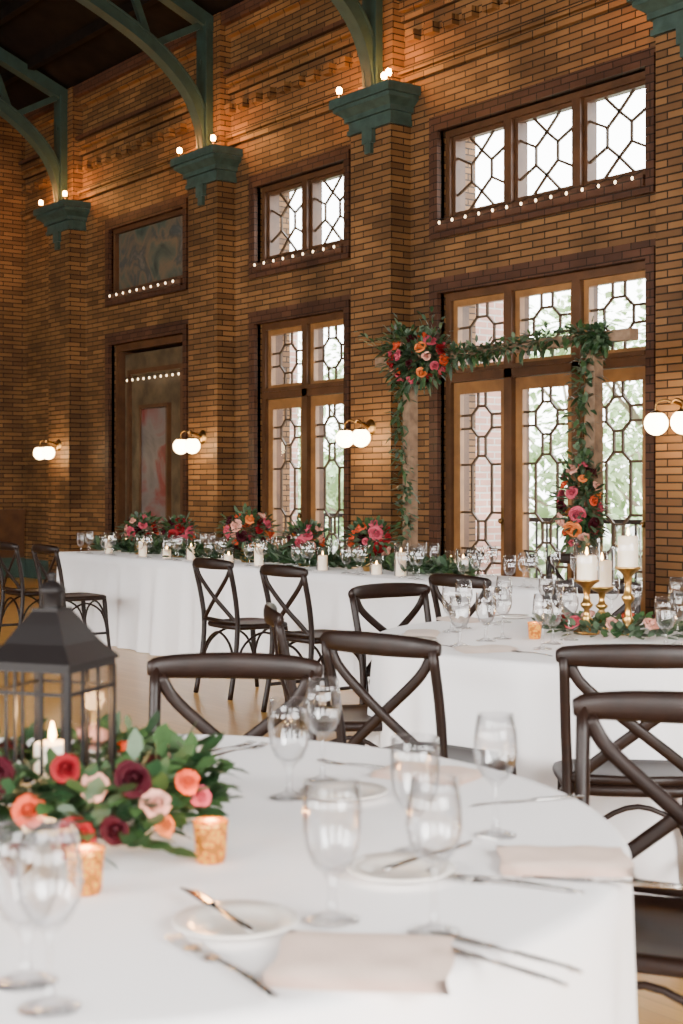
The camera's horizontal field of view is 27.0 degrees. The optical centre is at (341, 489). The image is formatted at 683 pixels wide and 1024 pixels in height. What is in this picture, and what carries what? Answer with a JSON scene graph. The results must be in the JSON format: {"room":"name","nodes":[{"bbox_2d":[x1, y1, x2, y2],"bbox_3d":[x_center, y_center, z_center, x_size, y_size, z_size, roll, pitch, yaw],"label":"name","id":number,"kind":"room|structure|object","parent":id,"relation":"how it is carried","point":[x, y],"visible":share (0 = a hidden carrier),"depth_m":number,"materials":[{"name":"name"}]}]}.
{"room":"event hall","nodes":[
{"label":"event hall","id":0,"kind":"room"},
{"bbox_2d":[0,116,24,508],"bbox_3d":[-11.660,-4.244,16.380,17.000,11.100,0.400,0,0,-37],"label":"wall","id":1,"kind":"structure","parent":0,"point":[12,144],"depth_m":21.20,"materials":[{"name":"brick"}]},
{"bbox_2d":[0,509,25,577],"bbox_3d":[-11.525,0.796,16.175,16.970,1.020,0.090,0,0,-37],"label":"baseboard","id":2,"kind":"structure","parent":1,"relation":"attached to","point":[12,521],"depth_m":21.16,"materials":[{"name":"wood"}]},
{"bbox_2d":[0,0,243,109],"bbox_3d":[-4.070,-7.214,6.260,18.800,4.000,25.700,0,0,-37],"label":"ceiling","id":3,"kind":"structure","parent":0,"point":[65,41],"depth_m":18.47,"materials":[{"name":"brown wood"}]},
{"bbox_2d":[0,47,67,201],"bbox_3d":[-7.160,-6.453,17.436,8.353,5.081,0.220,0,0,-37],"label":"roof truss","id":4,"kind":"object","parent":3,"relation":"attached to","point":[55,162],"visible":0.94,"depth_m":19.67,"materials":[{"name":"green metal"}]},
{"bbox_2d":[76,0,212,149],"bbox_3d":[-4.850,-6.453,14.356,8.353,5.081,0.220,0,0,-37],"label":"roof truss","id":5,"kind":"object","parent":3,"relation":"attached to","point":[198,97],"visible":0.91,"depth_m":16.58,"materials":[{"name":"green metal"}]},
{"bbox_2d":[331,0,382,87],"bbox_3d":[-2.924,-6.453,11.788,8.353,5.081,0.220,0,0,-37],"label":"roof truss","id":6,"kind":"object","parent":3,"relation":"attached to","point":[364,23],"visible":0.91,"depth_m":14.11,"materials":[{"name":"green metal"}]},
{"bbox_2d":[0,577,682,1023],"bbox_3d":[-4.030,1.366,6.290,17.900,0.120,25.700,0,0,-37],"label":"floor","id":7,"kind":"structure","parent":0,"point":[237,716],"depth_m":8.70,"materials":[{"name":"brown wood"}]},
{"bbox_2d":[0,541,65,631],"bbox_3d":[-2.622,0.869,11.983,0.531,0.880,0.473,0,0,-37],"label":"dining chair","id":8,"kind":"object","parent":7,"relation":"on","point":[21,591],"visible":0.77,"depth_m":11.80,"materials":[{"name":"brown wood"}]},
{"bbox_2d":[31,544,110,647],"bbox_3d":[-2.182,0.869,11.433,0.531,0.880,0.473,0,0,-37],"label":"dining chair","id":9,"kind":"object","parent":7,"relation":"on","point":[39,548],"visible":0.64,"depth_m":11.38,"materials":[{"name":"brown wood"}]},
{"bbox_2d":[147,652,323,740],"bbox_3d":[-0.306,0.869,3.509,0.473,0.880,0.531,0,0,7],"label":"dining chair","id":10,"kind":"object","parent":7,"relation":"on","point":[227,665],"visible":0.21,"depth_m":3.73,"materials":[{"name":"brown wood"}]},
{"bbox_2d":[192,558,289,699],"bbox_3d":[-0.642,0.869,9.133,0.531,0.880,0.473,0,0,-37],"label":"dining chair","id":11,"kind":"object","parent":7,"relation":"on","point":[238,624],"visible":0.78,"depth_m":9.00,"materials":[{"name":"brown wood"}]},
{"bbox_2d":[259,564,368,711],"bbox_3d":[-0.162,0.869,8.333,0.531,0.880,0.473,0,0,-37],"label":"dining chair","id":12,"kind":"object","parent":7,"relation":"on","point":[311,636],"visible":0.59,"depth_m":8.19,"materials":[{"name":"brown wood"}]},
{"bbox_2d":[0,734,636,1023],"bbox_3d":[-0.463,0.929,2.345,1.931,0.746,1.948,0,0,-37],"label":"tablecloth","id":13,"kind":"object","parent":7,"relation":"on","point":[114,955],"visible":0.7,"depth_m":1.92,"materials":[{"name":"white fabric"}]},
{"bbox_2d":[0,817,59,989],"bbox_3d":[-0.355,0.465,1.600,0.076,0.177,0.076,0,0,-13],"label":"water goblet","id":14,"kind":"object","parent":13,"relation":"on","point":[46,984],"visible":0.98,"depth_m":1.60,"materials":[{"name":"clear glass"}]},
{"bbox_2d":[16,821,82,1015],"bbox_3d":[-0.312,0.457,1.520,0.071,0.194,0.071,0,0,-40],"label":"wine glass","id":15,"kind":"object","parent":13,"relation":"on","point":[72,1010],"visible":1,"depth_m":1.51,"materials":[{"name":"clear glass"}]},
{"bbox_2d":[0,571,118,835],"bbox_3d":[-0.478,0.344,2.350,0.168,0.420,0.168,0,0,20],"label":"candle lantern","id":16,"kind":"object","parent":13,"relation":"on","point":[52,639],"visible":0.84,"depth_m":2.32,"materials":[{"name":"black metal"}]},
{"bbox_2d":[66,843,104,896],"bbox_3d":[-0.352,0.523,1.955,0.054,0.061,0.054,0,0,-37],"label":"votive candle","id":17,"kind":"object","parent":13,"relation":"on","point":[92,862],"visible":0.96,"depth_m":1.94,"materials":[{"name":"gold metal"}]},
{"bbox_2d":[0,710,248,877],"bbox_3d":[-0.437,0.464,2.305,0.548,0.175,0.638,0,0,-40],"label":"floral centerpiece","id":18,"kind":"object","parent":13,"relation":"on","point":[162,773],"visible":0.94,"depth_m":2.12,"materials":[{"name":"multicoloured plant"}]},
{"bbox_2d":[193,816,228,864],"bbox_3d":[-0.195,0.523,2.120,0.054,0.061,0.054,0,0,-37],"label":"votive candle","id":19,"kind":"object","parent":13,"relation":"on","point":[210,832],"visible":0.99,"depth_m":2.10,"materials":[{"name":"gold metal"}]},
{"bbox_2d":[165,932,262,982],"bbox_3d":[-0.150,0.549,1.670,0.023,0.006,0.200,0,0,-36],"label":"fork","id":20,"kind":"object","parent":13,"relation":"on","point":[185,947],"visible":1,"depth_m":1.70,"materials":[{"name":"silver metal"}]},
{"bbox_2d":[186,942,278,997],"bbox_3d":[-0.125,0.549,1.630,0.023,0.006,0.200,0,0,-32],"label":"fork","id":21,"kind":"object","parent":13,"relation":"on","point":[267,991],"visible":1,"depth_m":1.61,"materials":[{"name":"silver metal"}]},
{"bbox_2d":[208,740,256,751],"bbox_3d":[-0.250,0.549,3.020,0.023,0.006,0.200,0,0,34],"label":"fork","id":22,"kind":"object","parent":13,"relation":"on","point":[248,741],"visible":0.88,"depth_m":3.06,"materials":[{"name":"silver metal"}]},
{"bbox_2d":[172,900,298,939],"bbox_3d":[-0.134,0.547,1.800,0.160,0.012,0.160,0,0,-37],"label":"bread plate","id":23,"kind":"object","parent":13,"relation":"on","point":[267,918],"visible":0.91,"depth_m":1.81,"materials":[{"name":"beige ceramic"}]},
{"bbox_2d":[180,887,255,932],"bbox_3d":[-0.159,0.538,1.833,0.018,0.006,0.226,0,0,-29],"label":"butter knife","id":24,"kind":"object","parent":23,"relation":"on","point":[196,894],"visible":1,"depth_m":1.82,"materials":[{"name":"silver metal"}]},
{"bbox_2d":[212,742,269,755],"bbox_3d":[-0.220,0.549,3.000,0.023,0.006,0.200,0,0,34],"label":"fork","id":25,"kind":"object","parent":13,"relation":"on","point":[257,745],"visible":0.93,"depth_m":3.03,"materials":[{"name":"silver metal"}]},
{"bbox_2d":[268,697,309,799],"bbox_3d":[-0.094,0.465,2.560,0.076,0.177,0.076,0,0,39],"label":"water goblet","id":26,"kind":"object","parent":13,"relation":"on","point":[305,697],"visible":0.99,"depth_m":2.55,"materials":[{"name":"clear glass"}]},
{"bbox_2d":[304,678,340,781],"bbox_3d":[-0.036,0.457,2.710,0.071,0.194,0.071,0,0,16],"label":"wine glass","id":27,"kind":"object","parent":13,"relation":"on","point":[307,678],"visible":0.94,"depth_m":2.71,"materials":[{"name":"clear glass"}]},
{"bbox_2d":[303,779,361,924],"bbox_3d":[-0.012,0.465,1.830,0.076,0.177,0.076,0,0,4],"label":"water goblet","id":28,"kind":"object","parent":13,"relation":"on","point":[305,784],"visible":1,"depth_m":1.82,"materials":[{"name":"clear glass"}]},
{"bbox_2d":[300,781,387,800],"bbox_3d":[0.005,0.547,2.570,0.160,0.012,0.160,0,0,-37],"label":"bread plate","id":29,"kind":"object","parent":13,"relation":"on","point":[327,790],"visible":0.96,"depth_m":2.59,"materials":[{"name":"beige ceramic"}]},
{"bbox_2d":[317,758,385,767],"bbox_3d":[0.040,0.549,2.840,0.200,0.006,0.023,0,0,33],"label":"fork","id":30,"kind":"object","parent":13,"relation":"on","point":[323,760],"visible":0.89,"depth_m":2.86,"materials":[{"name":"silver metal"}]},
{"bbox_2d":[263,930,454,995],"bbox_3d":[0.025,0.546,1.659,0.211,0.015,0.182,0,0,7],"label":"folded napkin","id":31,"kind":"object","parent":13,"relation":"on","point":[306,960],"visible":1,"depth_m":1.62,"materials":[{"name":"beige fabric"}]},
{"bbox_2d":[345,852,455,882],"bbox_3d":[0.085,0.547,2.050,0.160,0.012,0.160,0,0,-37],"label":"bread plate","id":32,"kind":"object","parent":13,"relation":"on","point":[368,866],"visible":0.95,"depth_m":2.06,"materials":[{"name":"beige ceramic"}]},
{"bbox_2d":[381,840,472,870],"bbox_3d":[0.134,0.538,2.100,0.018,0.006,0.226,0,0,40],"label":"butter knife","id":33,"kind":"object","parent":32,"relation":"on","point":[467,843],"visible":0.98,"depth_m":2.09,"materials":[{"name":"silver metal"}]},
{"bbox_2d":[390,735,439,855],"bbox_3d":[0.112,0.465,2.170,0.076,0.177,0.076,0,0,36],"label":"water goblet","id":34,"kind":"object","parent":13,"relation":"on","point":[392,738],"visible":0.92,"depth_m":2.17,"materials":[{"name":"clear glass"}]},
{"bbox_2d":[370,761,483,786],"bbox_3d":[0.167,0.546,2.753,0.196,0.015,0.132,0,0,29],"label":"folded napkin","id":35,"kind":"object","parent":13,"relation":"on","point":[401,770],"visible":0.94,"depth_m":2.73,"materials":[{"name":"beige fabric"}]},
{"bbox_2d":[406,774,462,935],"bbox_3d":[0.116,0.457,1.780,0.071,0.194,0.071,0,0,12],"label":"wine glass","id":36,"kind":"object","parent":13,"relation":"on","point":[412,779],"visible":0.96,"depth_m":1.78,"materials":[{"name":"clear glass"}]},
{"bbox_2d":[426,867,559,886],"bbox_3d":[0.215,0.549,2.010,0.200,0.006,0.023,0,0,27],"label":"fork","id":37,"kind":"object","parent":13,"relation":"on","point":[427,870],"visible":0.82,"depth_m":2.01,"materials":[{"name":"silver metal"}]},
{"bbox_2d":[473,711,517,837],"bbox_3d":[0.247,0.457,2.280,0.071,0.194,0.071,0,0,23],"label":"wine glass","id":38,"kind":"object","parent":13,"relation":"on","point":[491,711],"visible":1,"depth_m":2.28,"materials":[{"name":"clear glass"}]},
{"bbox_2d":[429,930,582,973],"bbox_3d":[0.195,0.550,1.704,0.226,0.006,0.018,0,0,44],"label":"knife","id":39,"kind":"object","parent":13,"relation":"on","point":[459,937],"visible":0.99,"depth_m":1.69,"materials":[{"name":"silver metal"}]},
{"bbox_2d":[451,945,568,987],"bbox_3d":[0.175,0.550,1.663,0.018,0.006,0.226,0,0,-43],"label":"knife","id":40,"kind":"object","parent":13,"relation":"on","point":[461,951],"visible":0.78,"depth_m":1.63,"materials":[{"name":"silver metal"}]},
{"bbox_2d":[446,873,584,893],"bbox_3d":[0.240,0.549,1.985,0.200,0.006,0.023,0,0,24],"label":"fork","id":41,"kind":"object","parent":13,"relation":"on","point":[452,876],"visible":0.87,"depth_m":1.99,"materials":[{"name":"silver metal"}]},
{"bbox_2d":[469,795,583,806],"bbox_3d":[0.327,0.550,2.521,0.226,0.006,0.018,0,0,-19],"label":"knife","id":42,"kind":"object","parent":13,"relation":"on","point":[563,796],"visible":1,"depth_m":2.52,"materials":[{"name":"silver metal"}]},
{"bbox_2d":[496,845,636,877],"bbox_3d":[0.330,0.546,2.104,0.196,0.015,0.142,0,0,3],"label":"folded napkin","id":43,"kind":"object","parent":13,"relation":"on","point":[516,860],"visible":1,"depth_m":2.07,"materials":[{"name":"beige fabric"}]},
{"bbox_2d":[522,875,682,888],"bbox_3d":[0.368,0.550,2.003,0.226,0.006,0.018,0,0,16],"label":"knife","id":44,"kind":"object","parent":13,"relation":"on","point":[618,881],"visible":1,"depth_m":1.99,"materials":[{"name":"silver metal"}]},
{"bbox_2d":[263,602,382,747],"bbox_3d":[-0.029,0.869,5.372,0.531,0.880,0.473,0,0,-6],"label":"dining chair","id":45,"kind":"object","parent":7,"relation":"on","point":[356,716],"visible":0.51,"depth_m":5.18,"materials":[{"name":"brown wood"}]},
{"bbox_2d":[56,550,623,689],"bbox_3d":[-0.437,0.929,10.562,0.944,0.746,6.203,0,0,-37],"label":"tablecloth","id":46,"kind":"object","parent":7,"relation":"on","point":[153,602],"visible":0.48,"depth_m":10.39,"materials":[{"name":"white fabric"}]},
{"bbox_2d":[82,535,138,553],"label":"table runner","id":47,"kind":"object","parent":46,"relation":"on","point":[99,542],"depth_m":12.41,"materials":[{"name":"green plant"}]},
{"bbox_2d":[115,511,163,553],"bbox_3d":[-1.740,0.366,12.256,0.439,0.375,0.451,0,0,-13],"label":"flower arrangement","id":48,"kind":"object","parent":46,"relation":"on","point":[142,521],"visible":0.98,"depth_m":12.19,"materials":[{"name":"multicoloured plant"}]},
{"bbox_2d":[139,539,146,555],"bbox_3d":[-1.660,0.479,11.880,0.065,0.149,0.066,0,0,-37],"label":"lit candle","id":49,"kind":"object","parent":46,"relation":"on","point":[142,550],"visible":0.9,"depth_m":11.85,"materials":[{"name":"beige wax"}]},
{"bbox_2d":[154,512,200,556],"bbox_3d":[-1.349,0.373,11.756,0.429,0.404,0.410,0,0,34],"label":"flower arrangement","id":50,"kind":"object","parent":46,"relation":"on","point":[174,528],"visible":0.91,"depth_m":11.67,"materials":[{"name":"red plant"}]},
{"bbox_2d":[185,540,194,559],"bbox_3d":[-1.194,0.474,11.292,0.092,0.160,0.092,0,0,-37],"label":"lit candle","id":51,"kind":"object","parent":46,"relation":"on","point":[190,556],"visible":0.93,"depth_m":11.26,"materials":[{"name":"beige wax"}]},
{"bbox_2d":[143,538,253,561],"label":"table runner","id":52,"kind":"object","parent":46,"relation":"on","point":[199,549],"depth_m":11.27,"materials":[{"name":"green plant"}]},
{"bbox_2d":[215,503,280,562],"bbox_3d":[-0.705,0.346,10.890,0.518,0.502,0.571,0,0,-37],"label":"flower arrangement","id":53,"kind":"object","parent":46,"relation":"on","point":[239,537],"visible":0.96,"depth_m":10.83,"materials":[{"name":"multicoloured plant"}]},
{"bbox_2d":[254,544,262,564],"bbox_3d":[-0.610,0.474,10.480,0.065,0.159,0.066,0,0,-37],"label":"lit candle","id":54,"kind":"object","parent":46,"relation":"on","point":[257,558],"visible":0.97,"depth_m":10.45,"materials":[{"name":"beige wax"}]},
{"bbox_2d":[274,517,332,566],"bbox_3d":[-0.269,0.369,10.335,0.422,0.368,0.463,0,0,-37],"label":"flower arrangement","id":55,"kind":"object","parent":46,"relation":"on","point":[306,531],"visible":0.89,"depth_m":10.25,"materials":[{"name":"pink plant"}]},
{"bbox_2d":[316,547,326,569],"bbox_3d":[-0.130,0.474,9.840,0.092,0.160,0.092,0,0,-37],"label":"lit candle","id":56,"kind":"object","parent":46,"relation":"on","point":[322,559],"visible":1,"depth_m":9.81,"materials":[{"name":"beige wax"}]},
{"bbox_2d":[256,544,479,575],"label":"garland","id":57,"kind":"object","parent":46,"relation":"on","point":[430,565],"depth_m":9.61,"materials":[{"name":"green plant"}]},
{"bbox_2d":[338,515,406,571],"bbox_3d":[0.213,0.373,9.695,0.454,0.409,0.467,0,0,-37],"label":"flower arrangement","id":58,"kind":"object","parent":46,"relation":"on","point":[373,529],"visible":0.97,"depth_m":9.62,"materials":[{"name":"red plant"}]},
{"bbox_2d":[371,561,380,573],"bbox_3d":[0.230,0.494,9.360,0.092,0.120,0.092,0,0,-37],"label":"lit candle","id":59,"kind":"object","parent":46,"relation":"on","point":[376,568],"visible":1,"depth_m":9.33,"materials":[{"name":"beige wax"}]},
{"bbox_2d":[396,549,405,575],"bbox_3d":[0.384,0.449,9.188,0.092,0.210,0.092,0,0,-37],"label":"lit candle","id":60,"kind":"object","parent":46,"relation":"on","point":[401,559],"visible":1,"depth_m":9.16,"materials":[{"name":"beige wax"}]},
{"bbox_2d":[348,582,431,745],"bbox_3d":[0.351,0.869,6.370,0.473,0.880,0.531,0,0,-36],"label":"dining chair","id":61,"kind":"object","parent":7,"relation":"on","point":[397,589],"visible":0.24,"depth_m":6.52,"materials":[{"name":"brown wood"}]},
{"bbox_2d":[320,630,516,775],"bbox_3d":[0.256,0.869,4.487,0.473,0.880,0.531,0,0,41],"label":"dining chair","id":62,"kind":"object","parent":7,"relation":"on","point":[332,641],"visible":0.34,"depth_m":4.33,"materials":[{"name":"brown wood"}]},
{"bbox_2d":[428,573,493,620],"bbox_3d":[0.778,0.869,7.433,0.531,0.880,0.473,0,0,-37],"label":"dining chair","id":63,"kind":"object","parent":7,"relation":"on","point":[435,580],"visible":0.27,"depth_m":7.25,"materials":[{"name":"brown wood"}]},
{"bbox_2d":[355,306,638,570],"bbox_3d":[1.153,-0.085,11.163,0.900,2.782,2.996,0,0,-37],"label":"arch","id":64,"kind":"object","parent":7,"relation":"on","point":[409,363],"visible":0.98,"depth_m":10.60,"materials":[{"name":"green plant"}]},
{"bbox_2d":[365,616,682,897],"bbox_3d":[1.027,0.929,5.392,1.935,0.746,1.928,0,0,-37],"label":"tablecloth","id":65,"kind":"object","parent":7,"relation":"on","point":[524,685],"visible":0.37,"depth_m":4.65,"materials":[{"name":"white fabric"}]},
{"bbox_2d":[401,629,440,636],"bbox_3d":[0.306,0.546,5.441,0.132,0.015,0.206,0,0,10],"label":"folded napkin","id":66,"kind":"object","parent":65,"relation":"on","point":[412,632],"visible":0.91,"depth_m":5.39,"materials":[{"name":"beige fabric"}]},
{"bbox_2d":[435,616,485,622],"bbox_3d":[0.503,0.546,6.022,0.132,0.015,0.206,0,0,-33],"label":"folded napkin","id":67,"kind":"object","parent":65,"relation":"on","point":[459,619],"visible":0.98,"depth_m":5.98,"materials":[{"name":"beige fabric"}]},
{"bbox_2d":[453,645,518,652],"bbox_3d":[0.499,0.546,4.904,0.206,0.015,0.132,0,0,-17],"label":"folded napkin","id":68,"kind":"object","parent":65,"relation":"on","point":[483,648],"visible":1,"depth_m":4.87,"materials":[{"name":"beige fabric"}]},
{"bbox_2d":[495,614,530,618],"bbox_3d":[0.740,0.547,6.140,0.160,0.012,0.160,0,0,-37],"label":"bread plate","id":69,"kind":"object","parent":65,"relation":"on","point":[508,616],"visible":0.98,"depth_m":6.17,"materials":[{"name":"beige ceramic"}]},
{"bbox_2d":[527,621,541,638],"bbox_3d":[0.720,0.523,5.300,0.054,0.061,0.054,0,0,-37],"label":"votive candle","id":70,"kind":"object","parent":65,"relation":"on","point":[534,628],"visible":1,"depth_m":5.28,"materials":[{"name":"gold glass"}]},
{"bbox_2d":[573,538,599,634],"bbox_3d":[0.945,0.369,5.480,0.103,0.369,0.104,0,0,-37],"label":"candlestick","id":71,"kind":"object","parent":65,"relation":"on","point":[586,564],"visible":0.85,"depth_m":5.46,"materials":[{"name":"gold metal"}]},
{"bbox_2d":[589,546,614,629],"bbox_3d":[1.040,0.389,5.680,0.103,0.329,0.104,0,0,-37],"label":"candlestick","id":72,"kind":"object","parent":65,"relation":"on","point":[604,585],"visible":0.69,"depth_m":5.65,"materials":[{"name":"gold metal"}]},
{"bbox_2d":[531,610,682,639],"bbox_3d":[1.041,0.511,5.450,0.580,0.077,0.711,0,0,-37],"label":"centerpiece","id":73,"kind":"object","parent":65,"relation":"on","point":[569,621],"visible":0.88,"depth_m":5.32,"materials":[{"name":"green plant"}]},
{"bbox_2d":[614,525,641,634],"bbox_3d":[1.100,0.344,5.460,0.103,0.419,0.104,0,0,-37],"label":"candlestick","id":74,"kind":"object","parent":65,"relation":"on","point":[628,566],"visible":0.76,"depth_m":5.44,"materials":[{"name":"gold metal"}]},
{"bbox_2d":[546,554,598,579],"bbox_3d":[1.382,0.869,9.427,0.531,0.880,0.473,0,0,-37],"label":"dining chair","id":75,"kind":"object","parent":7,"relation":"on","point":[554,558],"visible":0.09,"depth_m":9.67,"materials":[{"name":"brown wood"}]},
{"bbox_2d":[543,580,642,615],"bbox_3d":[1.173,0.869,6.579,0.473,0.880,0.531,0,0,7],"label":"dining chair","id":76,"kind":"object","parent":7,"relation":"on","point":[567,585],"visible":0.16,"depth_m":6.80,"materials":[{"name":"brown wood"}]},
{"bbox_2d":[552,644,682,837],"bbox_3d":[0.862,0.869,4.221,0.473,0.880,0.531,0,0,6],"label":"dining chair","id":77,"kind":"object","parent":7,"relation":"on","point":[606,780],"visible":0.55,"depth_m":4.03,"materials":[{"name":"brown wood"}]},
{"bbox_2d":[572,690,682,1005],"bbox_3d":[0.636,0.869,2.794,0.473,0.880,0.531,0,0,22],"label":"dining chair","id":78,"kind":"object","parent":7,"relation":"on","point":[658,920],"visible":0.46,"depth_m":2.99,"materials":[{"name":"brown wood"}]},
{"bbox_2d":[25,0,682,617],"bbox_3d":[2.810,-2.144,11.420,0.700,6.900,25.700,0,0,-37],"label":"wall","id":79,"kind":"structure","parent":0,"point":[388,272],"depth_m":15.52,"materials":[{"name":"brick"}]},
{"bbox_2d":[25,558,48,579],"bbox_3d":[-0.666,1.166,15.863,0.030,0.280,13.620,0,0,-37],"label":"baseboard","id":80,"kind":"structure","parent":79,"relation":"attached to","point":[30,571],"depth_m":21.05,"materials":[{"name":"ceramic"}]},
{"bbox_2d":[33,439,60,459],"bbox_3d":[-4.072,-0.566,19.752,0.312,0.287,0.444,0,0,-37],"label":"wall sconce","id":81,"kind":"object","parent":79,"relation":"attached to","point":[40,452],"visible":1,"depth_m":19.73,"materials":[{"name":"white glass"}]},
{"bbox_2d":[33,199,90,249],"bbox_3d":[-3.911,-3.659,19.873,0.409,0.610,0.970,0,0,-37],"label":"pilaster capital","id":82,"kind":"object","parent":79,"relation":"attached to","point":[59,216],"visible":0.95,"depth_m":19.65,"materials":[{"name":"paint"}]},
{"bbox_2d":[113,209,181,291],"bbox_3d":[-2.417,-3.054,18.406,0.180,0.880,1.950,0,0,-37],"label":"mural","id":83,"kind":"object","parent":79,"relation":"attached to","point":[149,251],"visible":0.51,"depth_m":18.45,"materials":[{"name":"brown paint"}]},
{"bbox_2d":[116,334,181,541],"bbox_3d":[-2.305,-0.469,18.490,0.380,2.950,1.950,0,0,-37],"label":"door","id":84,"kind":"structure","parent":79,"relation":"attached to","point":[148,411],"depth_m":18.56,"materials":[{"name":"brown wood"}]},
{"bbox_2d":[173,430,205,453],"bbox_3d":[-1.762,-0.566,16.672,0.312,0.287,0.444,0,0,-37],"label":"wall sconce","id":85,"kind":"object","parent":79,"relation":"attached to","point":[191,445],"visible":1,"depth_m":16.66,"materials":[{"name":"white glass"}]},
{"bbox_2d":[170,144,242,205],"bbox_3d":[-1.601,-3.659,16.793,0.409,0.610,0.970,0,0,-37],"label":"pilaster capital","id":86,"kind":"object","parent":79,"relation":"attached to","point":[200,167],"visible":0.97,"depth_m":16.59,"materials":[{"name":"paint"}]},
{"bbox_2d":[262,311,342,555],"bbox_3d":[-0.322,-0.294,15.696,0.280,3.200,1.700,0,0,-37],"label":"window","id":87,"kind":"structure","parent":79,"relation":"in","point":[313,393],"depth_m":15.72,"materials":[{"name":"brown wood"}]},
{"bbox_2d":[262,163,342,261],"bbox_3d":[-0.326,-3.019,15.693,0.210,0.890,1.700,0,0,-37],"label":"window","id":88,"kind":"structure","parent":79,"relation":"in","point":[311,184],"depth_m":15.69,"materials":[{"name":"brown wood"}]},
{"bbox_2d":[18,0,629,220],"bbox_3d":[2.678,-4.814,11.321,0.150,1.560,24.900,0,0,-37],"label":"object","id":89,"kind":"structure","parent":79,"relation":"attached to","point":[245,15],"depth_m":16.16,"materials":[{"name":"brick"}]},
{"bbox_2d":[336,419,375,447],"bbox_3d":[0.164,-0.566,14.104,0.312,0.287,0.444,0,0,-37],"label":"wall sconce","id":90,"kind":"object","parent":79,"relation":"attached to","point":[360,437],"visible":1,"depth_m":14.09,"materials":[{"name":"white glass"}]},
{"bbox_2d":[329,79,420,154],"bbox_3d":[0.325,-3.659,14.225,0.409,0.610,0.970,0,0,-37],"label":"pilaster capital","id":91,"kind":"object","parent":79,"relation":"attached to","point":[388,101],"visible":0.96,"depth_m":14.03,"materials":[{"name":"paint"}]},
{"bbox_2d":[336,68,391,97],"bbox_3d":[0.233,-4.031,14.156,0.101,0.133,0.864,0,0,-37],"label":"bulbs","id":92,"kind":"object","parent":91,"relation":"on","point":[387,74],"visible":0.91,"depth_m":13.92,"materials":[{"name":"white glass"}]},
{"bbox_2d":[105,45,655,616],"bbox_3d":[0.989,-1.169,13.648,0.120,4.950,13.950,0,0,-37],"label":"trim","id":93,"kind":"structure","parent":79,"relation":"attached to","point":[644,59],"depth_m":13.73,"materials":[{"name":"brown wood"}]},
{"bbox_2d":[477,187,573,214],"bbox_3d":[1.629,-2.564,12.655,0.022,0.055,1.214,0,0,-37],"label":"fairy lights","id":94,"kind":"object","parent":79,"relation":"attached to","point":[535,200],"depth_m":12.67,"materials":[{"name":"white glass"}]},
{"bbox_2d":[446,261,644,613],"bbox_3d":[1.868,-0.294,12.776,0.280,3.200,2.600,0,0,-37],"label":"window","id":95,"kind":"structure","parent":79,"relation":"in","point":[514,380],"depth_m":13.01,"materials":[{"name":"brown wood"}]},
{"bbox_2d":[446,71,644,219],"bbox_3d":[1.864,-3.019,12.773,0.210,0.890,2.600,0,0,-37],"label":"window","id":96,"kind":"structure","parent":79,"relation":"in","point":[583,103],"depth_m":12.81,"materials":[{"name":"brown wood"}]},
{"bbox_2d":[579,171,640,191],"bbox_3d":[2.238,-2.563,11.843,0.022,0.055,0.676,0,0,-37],"label":"fairy lights","id":97,"kind":"object","parent":79,"relation":"attached to","point":[598,185],"depth_m":11.85,"materials":[{"name":"white glass"}]},
{"bbox_2d":[626,0,682,57],"bbox_3d":[2.719,-3.659,11.033,0.409,0.610,0.970,0,0,-37],"label":"pilaster capital","id":98,"kind":"object","parent":79,"relation":"attached to","point":[666,16],"visible":0.89,"depth_m":11.14,"materials":[{"name":"paint"}]},
{"bbox_2d":[644,398,682,434],"bbox_3d":[2.558,-0.566,10.912,0.312,0.287,0.444,0,0,-37],"label":"wall sconce","id":99,"kind":"object","parent":79,"relation":"attached to","point":[656,422],"visible":1,"depth_m":10.90,"materials":[{"name":"white glass"}]},
{"label":"outside","id":100,"kind":"structure","parent":0,"visible":0},
{"bbox_2d":[298,514,641,580],"bbox_3d":[15.800,1.431,36.850,50.500,0.150,100.000,0,0,-37],"label":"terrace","id":101,"kind":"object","parent":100,"point":[631,529],"visible":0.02,"depth_m":37.45,"materials":[{"name":"white"}]},
{"bbox_2d":[298,429,342,548],"bbox_3d":[0.023,-0.180,27.884,3.439,3.198,3.511,0,0,-43],"label":"tree","id":102,"kind":"object","parent":101,"relation":"on","point":[332,469],"visible":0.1,"depth_m":27.25,"materials":[{"name":"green plant"}]},
{"bbox_2d":[298,327,342,534],"bbox_3d":[0.154,-1.447,36.179,4.562,5.723,4.862,0,0,-7],"label":"tree","id":103,"kind":"object","parent":101,"relation":"on","point":[334,346],"visible":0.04,"depth_m":37.05,"materials":[{"name":"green plant"}]},
{"bbox_2d":[290,301,502,575],"bbox_3d":[1.392,-0.669,15.919,0.670,4.050,15.660,0,0,-37],"label":"window glass","id":104,"kind":"object","parent":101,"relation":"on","point":[484,327],"visible":0.02,"depth_m":15.62,"materials":[{"name":"glass"}]},
{"bbox_2d":[298,499,641,595],"bbox_3d":[-1.469,0.861,23.933,1.913,1.545,28.466,0,0,-37],"label":"hedge","id":105,"kind":"object","parent":101,"relation":"on","point":[543,512],"visible":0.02,"depth_m":18.04,"materials":[{"name":"green plant"}]},
{"bbox_2d":[298,512,641,582],"bbox_3d":[0.580,0.831,17.935,0.050,1.050,28.000,0,0,-37],"label":"terrace railing","id":106,"kind":"object","parent":101,"relation":"on","point":[635,523],"visible":0.04,"depth_m":15.67,"materials":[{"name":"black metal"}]},
{"bbox_2d":[529,279,644,551],"bbox_3d":[4.332,-1.321,26.801,4.330,5.475,4.042,0,0,19],"label":"tree","id":107,"kind":"object","parent":101,"relation":"on","point":[616,406],"visible":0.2,"depth_m":26.10,"materials":[{"name":"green plant"}]},
{"bbox_2d":[529,291,644,577],"bbox_3d":[4.910,-0.868,21.838,3.824,4.570,3.539,0,0,36],"label":"tree","id":108,"kind":"object","parent":101,"relation":"on","point":[618,493],"visible":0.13,"depth_m":21.81,"materials":[{"name":"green plant"}]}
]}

